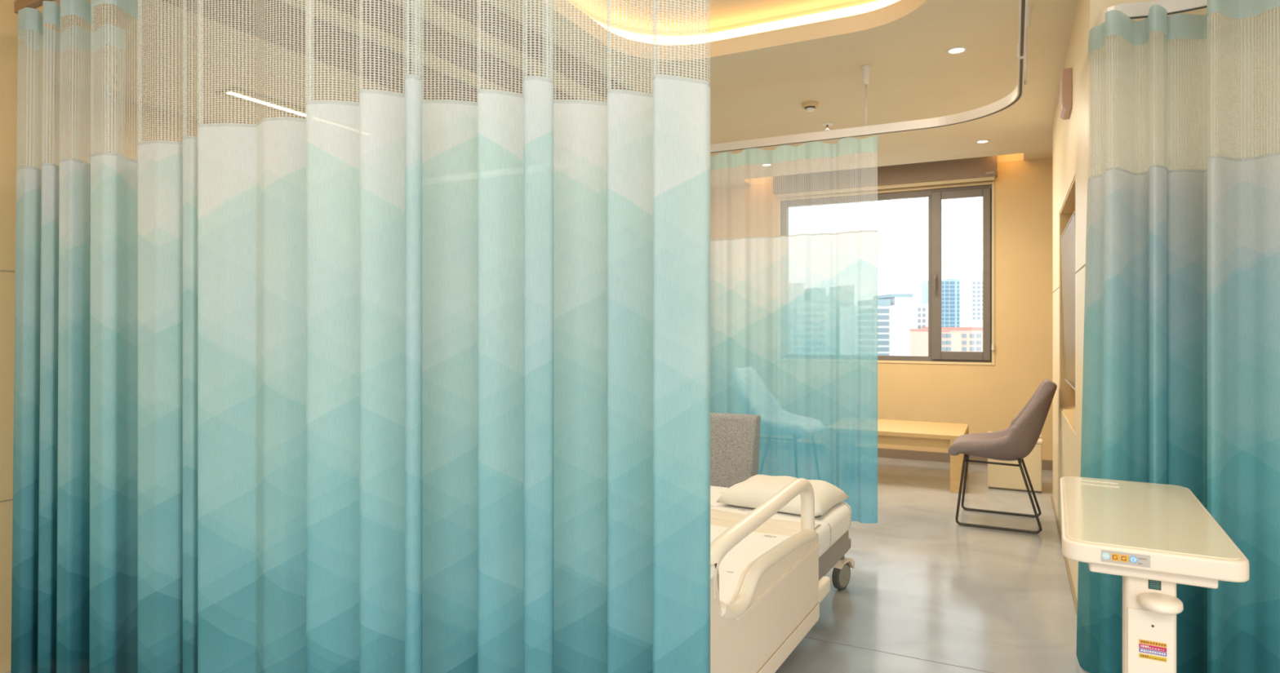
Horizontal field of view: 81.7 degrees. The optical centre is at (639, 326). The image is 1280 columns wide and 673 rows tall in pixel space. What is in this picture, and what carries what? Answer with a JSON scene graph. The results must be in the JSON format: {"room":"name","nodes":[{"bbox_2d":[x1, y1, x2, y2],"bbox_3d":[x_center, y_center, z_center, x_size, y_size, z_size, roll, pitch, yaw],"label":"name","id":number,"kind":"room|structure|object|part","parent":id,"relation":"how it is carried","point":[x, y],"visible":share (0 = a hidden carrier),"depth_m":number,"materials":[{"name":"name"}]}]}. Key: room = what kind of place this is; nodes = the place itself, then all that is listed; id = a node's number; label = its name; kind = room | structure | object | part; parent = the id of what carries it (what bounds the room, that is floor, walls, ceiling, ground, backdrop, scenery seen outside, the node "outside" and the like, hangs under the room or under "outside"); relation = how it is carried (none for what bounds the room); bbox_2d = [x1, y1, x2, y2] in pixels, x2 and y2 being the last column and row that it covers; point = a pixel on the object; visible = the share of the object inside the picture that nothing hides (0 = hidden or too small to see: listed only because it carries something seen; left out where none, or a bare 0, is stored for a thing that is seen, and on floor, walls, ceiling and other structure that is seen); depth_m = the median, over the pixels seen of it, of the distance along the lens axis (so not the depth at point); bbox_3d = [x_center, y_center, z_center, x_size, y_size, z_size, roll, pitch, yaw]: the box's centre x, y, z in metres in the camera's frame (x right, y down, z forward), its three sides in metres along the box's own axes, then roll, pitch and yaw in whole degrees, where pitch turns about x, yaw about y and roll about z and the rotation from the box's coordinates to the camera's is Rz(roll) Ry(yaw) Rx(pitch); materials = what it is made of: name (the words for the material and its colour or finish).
{"room":"hospital room","nodes":[
{"label":"hospital room","id":0,"kind":"room"},
{"bbox_2d":[0,0,52,672],"bbox_3d":[-3.238,-0.110,1.018,0.201,2.720,4.100,0,0,27],"label":"wall","id":1,"kind":"structure","parent":0,"point":[9,53],"depth_m":2.68,"materials":[{"name":"beige paint"}]},
{"bbox_2d":[52,84,205,165],"bbox_3d":[-3.615,-0.110,4.490,0.100,2.720,9.960,0,0,27],"label":"wall","id":2,"kind":"structure","parent":0,"point":[174,117],"depth_m":4.87,"materials":[{"name":"yellow paint"}]},
{"bbox_2d":[4,457,1090,672],"bbox_3d":[-0.490,1.275,2.913,6.900,0.050,9.960,0,0,27],"label":"floor","id":3,"kind":"structure","parent":0,"point":[923,584],"depth_m":3.54,"materials":[{"name":"grey plastic"}]},
{"bbox_2d":[710,413,760,488],"bbox_3d":[0.310,0.883,4.253,0.660,0.736,0.474,0,0,25],"label":"armchair","id":4,"kind":"object","parent":3,"relation":"on","point":[735,438],"visible":0.12,"depth_m":4.24,"materials":[{"name":"grey fabric"}]},
{"bbox_2d":[710,478,854,672],"bbox_3d":[0.245,0.879,2.880,0.958,0.741,1.984,0,0,30],"label":"hospital bed","id":5,"kind":"object","parent":3,"relation":"on","point":[769,566],"visible":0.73,"depth_m":2.31,"materials":[{"name":"beige plastic"}]},
{"bbox_3d":[0.377,0.804,2.204,0.045,0.453,0.937,0,0,30],"label":"rail","id":6,"kind":"part","parent":5,"relation":"part of","materials":[{"name":"beige plastic"}]},
{"bbox_3d":[0.165,0.852,2.817,0.880,0.127,1.720,0,0,30],"label":"mattress","id":7,"kind":"part","parent":5,"relation":"part of","materials":[{"name":"white fabric"}]},
{"bbox_2d":[715,475,848,516],"bbox_3d":[0.637,0.735,3.285,0.470,0.109,0.400,0,0,32],"label":"pillow","id":8,"kind":"object","parent":5,"relation":"on","point":[753,492],"visible":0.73,"depth_m":3.20,"materials":[{"name":"beige fabric"}]},
{"bbox_3d":[0.169,0.965,2.814,0.830,0.100,1.680,0,0,30],"label":"frame","id":9,"kind":"part","parent":5,"relation":"part of","materials":[{"name":"grey"}]},
{"bbox_2d":[804,636,993,672],"bbox_3d":[-0.833,1.250,3.732,5.350,0.001,0.003,0,0,27],"label":"trim","id":10,"kind":"structure","parent":3,"relation":"in","point":[804,637],"depth_m":2.81,"materials":[{"name":"grey"}]},
{"bbox_2d":[877,419,968,493],"bbox_3d":[2.133,1.035,6.109,1.025,0.430,0.770,0,0,27],"label":"coffee table","id":11,"kind":"object","parent":3,"relation":"on","point":[899,433],"visible":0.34,"depth_m":5.75,"materials":[{"name":"brown wood"}]},
{"bbox_3d":[2.397,1.052,5.595,0.090,0.395,0.090,0,0,27],"label":"leg","id":12,"kind":"part","parent":11,"relation":"part of","materials":[{"name":"brown wood"}]},
{"bbox_3d":[2.703,1.052,6.202,0.090,0.395,0.090,0,0,27],"label":"leg","id":13,"kind":"part","parent":11,"relation":"part of","materials":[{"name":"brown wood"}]},
{"bbox_2d":[947,378,1057,534],"bbox_3d":[2.317,0.791,4.733,0.611,0.918,0.474,0,0,28],"label":"shell chair","id":14,"kind":"object","parent":3,"relation":"on","point":[1016,442],"visible":1,"depth_m":4.56,"materials":[{"name":"grey fabric"}]},
{"bbox_3d":[2.212,1.028,4.574,0.481,0.442,0.069,0,0,28],"label":"leg frame","id":15,"kind":"part","parent":14,"relation":"part of","materials":[{"name":"grey metal"}]},
{"bbox_3d":[2.390,1.028,4.909,0.481,0.442,0.069,0,0,28],"label":"leg frame","id":16,"kind":"part","parent":14,"relation":"part of","materials":[{"name":"grey metal"}]},
{"bbox_2d":[987,431,1042,493],"bbox_3d":[2.925,1.052,5.782,0.380,0.395,0.370,0,0,27],"label":"cabinet","id":17,"kind":"object","parent":3,"relation":"on","point":[999,477],"visible":0.62,"depth_m":5.61,"materials":[{"name":"beige wood"}]},
{"bbox_3d":[2.925,0.868,5.782,0.380,0.025,0.370,0,0,27],"label":"lid","id":18,"kind":"part","parent":17,"relation":"part of","materials":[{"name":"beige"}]},
{"bbox_2d":[1059,476,1248,672],"bbox_3d":[1.353,0.873,2.024,0.351,0.753,0.885,0,0,29],"label":"table","id":19,"kind":"object","parent":3,"relation":"on","point":[1156,537],"visible":1,"depth_m":1.71,"materials":[{"name":"beige plastic"}]},
{"bbox_2d":[1140,644,1164,651],"bbox_3d":[1.167,0.732,1.686,0.044,0.004,0.001,0,0,29],"label":"print","id":20,"kind":"object","parent":19,"relation":"on","point":[1141,646],"depth_m":1.69},
{"bbox_2d":[1088,563,1217,589],"bbox_3d":[1.289,0.561,1.909,0.241,0.026,0.548,0,0,29],"label":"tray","id":21,"kind":"object","parent":19,"relation":"on","point":[1129,575],"depth_m":1.68,"materials":[{"name":"beige plastic"}]},
{"bbox_2d":[1140,654,1165,661],"bbox_3d":[1.168,0.755,1.686,0.046,0.004,0.001,0,0,29],"label":"print","id":22,"kind":"object","parent":19,"relation":"on","point":[1140,655],"depth_m":1.69},
{"bbox_2d":[1140,649,1165,655],"bbox_3d":[1.168,0.742,1.686,0.046,0.004,0.001,0,0,29],"label":"print","id":23,"kind":"object","parent":19,"relation":"on","point":[1153,652],"depth_m":1.68},
{"bbox_2d":[1140,640,1165,647],"bbox_3d":[1.169,0.722,1.685,0.047,0.004,0.001,0,0,29],"label":"print","id":24,"kind":"object","parent":19,"relation":"on","point":[1141,642],"depth_m":1.69},
{"bbox_3d":[1.177,0.625,1.675,0.086,0.038,0.104,0,0,29],"label":"height lever","id":25,"kind":"part","parent":19,"relation":"part of","materials":[{"name":"beige plastic"}]},
{"bbox_2d":[52,0,1077,188],"bbox_3d":[-0.490,-1.610,2.913,6.900,0.280,9.960,0,0,27],"label":"ceiling","id":26,"kind":"structure","parent":0,"point":[760,82],"depth_m":4.17,"materials":[{"name":"paint"}]},
{"bbox_2d":[215,87,305,118],"bbox_3d":[-2.286,-1.462,5.147,0.200,0.016,1.258,0,0,27],"label":"recessed light","id":27,"kind":"object","parent":26,"relation":"in","point":[260,98],"visible":0.14,"depth_m":4.80,"materials":[{"name":"white"}]},
{"bbox_2d":[161,0,476,102],"bbox_3d":[-1.583,-1.455,3.879,0.400,0.030,2.900,0,0,27],"label":"ceiling strip","id":28,"kind":"object","parent":26,"relation":"attached to","point":[261,1],"visible":0.22,"depth_m":3.75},
{"bbox_2d":[317,0,576,99],"bbox_3d":[-1.109,-1.455,3.640,0.220,0.030,2.900,0,0,27],"label":"ceiling strip","id":29,"kind":"object","parent":26,"relation":"attached to","point":[364,2],"visible":0.22,"depth_m":3.77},
{"bbox_2d":[431,0,627,98],"bbox_3d":[-0.739,-1.455,3.453,0.170,0.030,2.900,0,0,27],"label":"ceiling strip","id":30,"kind":"object","parent":26,"relation":"attached to","point":[464,1],"visible":0.22,"depth_m":3.74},
{"bbox_2d":[591,0,899,44],"bbox_3d":[0.004,-1.617,2.451,1.856,0.065,3.436,0,0,27],"label":"light","id":31,"kind":"object","parent":26,"relation":"attached to","point":[856,10],"visible":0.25,"depth_m":3.98,"materials":[{"name":"beige"}]},
{"bbox_2d":[801,101,817,111],"bbox_3d":[1.119,-1.444,4.871,0.104,0.053,0.104,0,0,27],"label":"smoke detector","id":32,"kind":"object","parent":26,"relation":"attached to","point":[810,106],"visible":1,"depth_m":4.84,"materials":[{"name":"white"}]},
{"bbox_2d":[821,122,833,130],"bbox_3d":[1.359,-1.448,5.367,0.084,0.045,0.084,0,0,27],"label":"sprinkler","id":33,"kind":"object","parent":26,"relation":"attached to","point":[827,125],"visible":0.98,"depth_m":5.36,"materials":[{"name":"silver metal"}]},
{"bbox_2d":[710,0,1033,153],"bbox_3d":[-1.103,-1.276,3.162,4.982,0.388,4.052,0,0,27],"label":"track","id":34,"kind":"object","parent":26,"relation":"attached to","point":[1024,9],"visible":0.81,"depth_m":4.08,"materials":[{"name":"white metal"}]},
{"bbox_2d":[13,0,53,13],"bbox_3d":[-0.958,-1.105,1.980,2.667,0.040,0.255,0,0,21],"label":"track","id":35,"kind":"object","parent":34,"relation":"attached to","point":[19,5],"visible":0.76,"depth_m":2.51,"materials":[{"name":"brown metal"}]},
{"bbox_2d":[10,0,710,672],"bbox_3d":[-1.082,0.070,2.091,2.611,2.300,0.376,0,0,27],"label":"privacy curtain","id":36,"kind":"object","parent":35,"relation":"hanging from","point":[385,381],"visible":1,"depth_m":1.78,"materials":[{"name":"fabric"}]},
{"bbox_3d":[-1.073,-0.772,2.089,2.590,0.465,0.371,0,0,27],"label":"panel","id":37,"kind":"part","parent":36,"relation":"part of","materials":[{"name":"white fabric"}]},
{"bbox_2d":[710,135,877,524],"bbox_3d":[0.591,0.013,4.540,1.669,2.193,0.073,0,0,27],"label":"privacy curtain","id":38,"kind":"object","parent":34,"relation":"hanging from","point":[793,318],"visible":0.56,"depth_m":4.34,"materials":[{"name":"fabric"}]},
{"bbox_3d":[0.591,-0.761,4.541,1.668,0.443,0.072,0,0,27],"label":"panel","id":39,"kind":"part","parent":38,"relation":"part of","materials":[{"name":"white fabric"}]},
{"bbox_2d":[860,65,871,85],"bbox_3d":[1.282,-1.420,4.192,0.064,0.100,0.064,0,0,27],"label":"ceiling mount","id":40,"kind":"object","parent":34,"relation":"on","point":[866,69],"depth_m":4.17,"materials":[{"name":"beige plastic"}]},
{"bbox_3d":[1.282,-1.248,4.192,0.011,0.265,0.011,0,0,-41],"label":"hanger rod","id":41,"kind":"part","parent":34,"relation":"part of","materials":[{"name":"white metal"}]},
{"bbox_3d":[1.774,-1.248,3.406,0.011,0.265,0.011,0,0,-41],"label":"hanger rod","id":42,"kind":"part","parent":34,"relation":"part of","materials":[{"name":"white metal"}]},
{"bbox_2d":[1017,4,1033,29],"bbox_3d":[1.774,-1.420,3.406,0.064,0.100,0.064,0,0,27],"label":"connector","id":43,"kind":"object","parent":34,"relation":"on","point":[1029,6],"depth_m":3.39,"materials":[{"name":"beige plastic"}]},
{"bbox_2d":[946,46,967,54],"bbox_3d":[1.683,-1.468,3.932,0.108,0.007,0.108,0,0,27],"label":"recessed light","id":44,"kind":"object","parent":26,"relation":"in","point":[956,50],"visible":1,"depth_m":3.93,"materials":[{"name":"beige plastic"}]},
{"bbox_2d":[975,139,990,143],"bbox_3d":[2.718,-1.468,5.869,0.108,0.007,0.108,0,0,27],"label":"recessed light","id":45,"kind":"object","parent":26,"relation":"in","point":[982,141],"visible":1,"depth_m":5.87,"materials":[{"name":"beige plastic"}]},
{"bbox_2d":[710,157,1053,460],"bbox_3d":[1.802,-0.185,7.458,6.900,2.870,0.220,0,0,27],"label":"wall","id":46,"kind":"structure","parent":0,"point":[986,398],"depth_m":6.60,"materials":[{"name":"yellow paint"}]},
{"bbox_2d":[772,155,997,351],"bbox_3d":[2.259,-0.667,7.005,2.023,1.775,0.154,0,0,27],"label":"box","id":47,"kind":"object","parent":46,"relation":"attached to","point":[983,168],"visible":0.73,"depth_m":6.77,"materials":[{"name":"beige wood"}]},
{"bbox_3d":[3.157,-0.595,6.617,0.004,1.490,0.004,0,0,27],"label":"pull cord","id":48,"kind":"part","parent":47,"relation":"part of","materials":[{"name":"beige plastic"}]},
{"bbox_2d":[780,185,991,362],"bbox_3d":[2.299,-0.477,7.100,1.948,1.605,0.171,0,0,27],"label":"window","id":49,"kind":"structure","parent":46,"relation":"in","point":[935,197],"depth_m":6.84,"materials":[{"name":"brown metal"}]},
{"bbox_3d":[2.723,-0.405,6.830,0.032,0.170,0.071,0,0,27],"label":"handle","id":50,"kind":"part","parent":49,"relation":"part of","materials":[{"name":"brown metal"}]},
{"bbox_3d":[2.941,-0.472,6.788,0.496,1.555,0.050,0,0,27],"label":"sash","id":51,"kind":"part","parent":49,"relation":"part of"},
{"bbox_2d":[778,181,994,365],"bbox_3d":[2.291,-0.477,7.085,1.992,1.649,0.010,0,0,27],"label":"trim","id":52,"kind":"structure","parent":46,"relation":"attached to","point":[983,183],"depth_m":6.78,"materials":[{"name":"beige wood"}]},
{"bbox_2d":[877,448,1053,471],"bbox_3d":[1.401,1.208,7.529,6.080,0.085,0.014,0,0,27],"label":"baseboard","id":53,"kind":"structure","parent":46,"relation":"attached to","point":[882,453],"depth_m":6.88,"materials":[{"name":"brown wood"}]},
{"bbox_2d":[1052,0,1279,600],"bbox_3d":[2.997,-0.110,3.769,1.444,2.720,2.950,0,0,27],"label":"wall","id":54,"kind":"structure","parent":0,"point":[1070,136],"depth_m":2.76,"materials":[{"name":"beige paint"}]},
{"bbox_2d":[1050,495,1077,614],"bbox_3d":[2.348,1.244,4.097,0.012,0.012,2.950,0,0,27],"label":"trim","id":55,"kind":"structure","parent":54,"relation":"attached to","point":[1072,587],"depth_m":3.80,"materials":[{"name":"beige"}]},
{"bbox_2d":[1059,67,1071,119],"bbox_3d":[2.147,-1.170,3.733,0.044,0.200,0.220,0,0,27],"label":"wall box","id":56,"kind":"object","parent":54,"relation":"attached to","point":[1065,82],"visible":1,"depth_m":3.64,"materials":[{"name":"beige"}]},
{"bbox_2d":[1059,74,1062,111],"bbox_3d":[2.128,-1.180,3.743,0.002,0.140,0.180,0,0,27],"label":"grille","id":57,"kind":"object","parent":56,"relation":"attached to","point":[1060,82],"depth_m":3.73,"materials":[{"name":"beige"}]},
{"bbox_2d":[1060,210,1075,391],"bbox_3d":[2.383,-0.111,4.006,0.105,0.880,1.200,-2,-1,27],"label":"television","id":58,"kind":"object","parent":54,"relation":"attached to","point":[1068,237],"visible":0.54,"depth_m":4.02,"materials":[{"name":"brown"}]},
{"bbox_2d":[1060,177,1075,432],"bbox_3d":[2.414,-0.103,3.988,0.196,1.217,1.335,0,0,27],"label":"trim","id":59,"kind":"structure","parent":54,"relation":"attached to","point":[1067,392],"depth_m":4.60,"materials":[{"name":"brown wood"}]},
{"bbox_2d":[1095,0,1207,26],"bbox_3d":[2.062,-1.108,2.513,0.873,0.050,0.194,0,0,27],"label":"track","id":60,"kind":"object","parent":54,"relation":"attached to","point":[1133,11],"visible":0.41,"depth_m":2.58,"materials":[{"name":"white metal"}]},
{"bbox_2d":[1075,0,1279,672],"bbox_3d":[1.957,0.080,2.431,0.917,2.320,0.316,0,0,33],"label":"privacy curtain","id":61,"kind":"object","parent":60,"relation":"hanging from","point":[1181,374],"visible":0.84,"depth_m":2.50,"materials":[{"name":"fabric"}]},
{"bbox_3d":[1.971,-0.767,2.422,0.881,0.455,0.315,0,0,33],"label":"panel","id":62,"kind":"part","parent":61,"relation":"part of","materials":[{"name":"beige fabric"}]},
{"label":"outside","id":63,"kind":"structure","parent":0,"visible":0},
{"bbox_3d":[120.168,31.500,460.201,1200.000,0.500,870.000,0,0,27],"label":"ground","id":64,"kind":"structure","parent":63,"visible":0},
{"bbox_2d":[877,293,913,355],"bbox_3d":[79.027,10.328,249.000,18.811,41.845,18.800,0,0,0],"label":"building","id":65,"kind":"structure","parent":64,"relation":"on","point":[884,301],"depth_m":239.77,"materials":[{"name":"white"}]},
{"bbox_3d":[78.595,-7.784,249.000,4.973,2.162,18.800,0,0,0],"label":"rooftop tank","id":66,"kind":"part","parent":65,"relation":"part of","materials":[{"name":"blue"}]},
{"bbox_2d":[879,297,908,305],"bbox_3d":[84.757,-8.108,249.000,4.324,2.811,18.800,0,0,0],"label":"roof","id":67,"kind":"object","parent":65,"relation":"on","point":[894,300],"depth_m":239.60,"materials":[{"name":"white"}]},
{"bbox_2d":[888,303,928,355],"bbox_3d":[80.216,12.409,218.875,6.811,37.682,18.250,0,0,0],"label":"building","id":68,"kind":"structure","parent":64,"relation":"on","point":[902,317],"depth_m":215.25,"materials":[{"name":"white concrete"}]},
{"bbox_2d":[906,274,927,304],"bbox_3d":[160.622,0.868,429.000,4.919,60.764,18.800,0,0,0],"label":"building","id":69,"kind":"structure","parent":64,"relation":"on","point":[914,287],"depth_m":425.36,"materials":[{"name":"white"}]},
{"bbox_2d":[921,275,959,327],"bbox_3d":[125.405,5.355,309.000,8.649,51.790,18.800,0,0,0],"label":"building","id":70,"kind":"structure","parent":64,"relation":"on","point":[950,284],"depth_m":300.01,"materials":[{"name":"blue glass"}]},
{"bbox_2d":[909,327,982,356],"bbox_3d":[83.874,15.711,199.000,16.090,31.079,18.800,0,0,0],"label":"building","id":71,"kind":"structure","parent":64,"relation":"on","point":[953,339],"depth_m":190.00,"materials":[{"name":"beige concrete"}]},
{"bbox_2d":[953,270,982,327],"bbox_3d":[150.135,2.990,339.000,12.487,56.520,18.800,0,0,0],"label":"building","id":72,"kind":"structure","parent":64,"relation":"on","point":[971,281],"depth_m":329.98,"materials":[{"name":"white"}]}
]}

